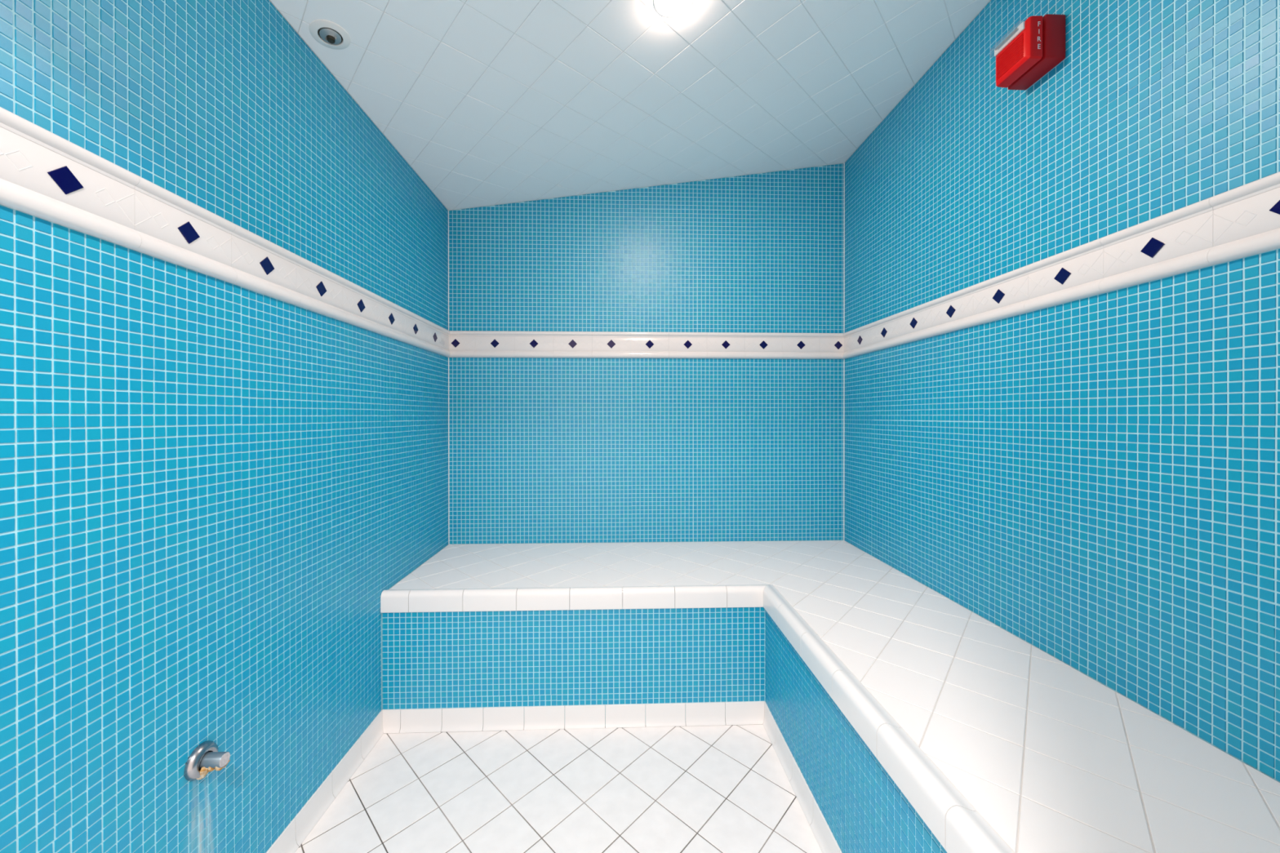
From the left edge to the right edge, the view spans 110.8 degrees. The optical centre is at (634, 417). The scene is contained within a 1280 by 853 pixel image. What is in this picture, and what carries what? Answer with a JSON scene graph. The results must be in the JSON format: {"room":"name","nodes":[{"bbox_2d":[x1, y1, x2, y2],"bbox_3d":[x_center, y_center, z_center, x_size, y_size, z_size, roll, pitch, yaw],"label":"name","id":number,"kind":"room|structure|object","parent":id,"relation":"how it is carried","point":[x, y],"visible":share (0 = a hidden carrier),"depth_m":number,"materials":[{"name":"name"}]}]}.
{"room":"spa","nodes":[
{"label":"spa","id":0,"kind":"room"},
{"bbox_2d":[0,0,450,852],"bbox_3d":[-0.985,0.055,1.102,0.118,2.282,2.460,0,0,-2],"label":"wall","id":1,"kind":"structure","parent":0,"point":[224,353],"depth_m":0.94,"materials":[{"name":"tile"}]},
{"bbox_2d":[183,740,230,781],"bbox_3d":[-0.910,0.739,0.953,0.058,0.069,0.069,0,0,-2],"label":"outlet","id":2,"kind":"object","parent":1,"relation":"attached to","point":[206,757],"visible":1,"depth_m":0.94,"materials":[{"name":"silver metal"}]},
{"bbox_2d":[266,710,383,852],"bbox_3d":[-0.926,1.156,0.779,0.016,0.081,1.803,0,0,-2],"label":"baseboard","id":3,"kind":"structure","parent":1,"relation":"attached to","point":[295,833],"depth_m":1.36,"materials":[{"name":"white tile"}]},
{"bbox_2d":[294,724,822,852],"bbox_3d":[0.119,1.256,1.143,2.323,0.121,2.660,0,0,-2],"label":"floor","id":4,"kind":"structure","parent":0,"point":[726,788],"depth_m":1.39,"materials":[{"name":"tile"}]},
{"bbox_2d":[380,540,1279,852],"bbox_3d":[0.118,0.929,1.141,2.122,0.533,2.459,0,0,-2],"label":"tiled bench","id":5,"kind":"object","parent":4,"relation":"on","point":[898,717],"visible":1,"depth_m":1.41,"materials":[{"name":"tile"}]},
{"bbox_2d":[269,0,991,210],"bbox_3d":[0.111,-1.272,1.136,2.374,0.441,2.661,0,0,-2],"label":"ceiling","id":6,"kind":"structure","parent":0,"point":[488,102],"depth_m":1.60,"materials":[{"name":"tile"}]},
{"bbox_2d":[309,19,350,49],"bbox_3d":[-0.868,-1.083,1.259,0.097,0.028,0.098,0,0,-2],"label":"sprinkler","id":7,"kind":"object","parent":6,"relation":"attached to","point":[330,34],"visible":1,"depth_m":1.25,"materials":[{"name":"white paint"}]},
{"bbox_2d":[653,0,693,17],"bbox_3d":[0.115,-1.223,1.291,0.122,0.023,0.123,0,0,-2],"label":"recessed light","id":8,"kind":"object","parent":6,"relation":"in","point":[667,8],"visible":1,"depth_m":1.31,"materials":[{"name":"white paint"}]},
{"bbox_2d":[448,162,844,544],"bbox_3d":[0.075,-0.100,2.411,2.323,2.586,0.118,0,0,-2],"label":"wall","id":9,"kind":"structure","parent":0,"point":[665,362],"depth_m":2.37,"materials":[{"name":"tile"}]},
{"bbox_2d":[842,0,1279,782],"bbox_3d":[1.221,-0.091,1.176,0.118,2.573,2.460,0,0,-2],"label":"wall","id":10,"kind":"structure","parent":0,"point":[1061,354],"depth_m":1.14,"materials":[{"name":"tile"}]},
{"bbox_2d":[994,13,1065,89],"bbox_3d":[1.116,-1.041,1.265,0.120,0.121,0.121,0,0,-2],"label":"fire alarm","id":11,"kind":"object","parent":10,"relation":"attached to","point":[1037,46],"visible":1,"depth_m":1.22,"materials":[{"name":"red paint"}]}
]}

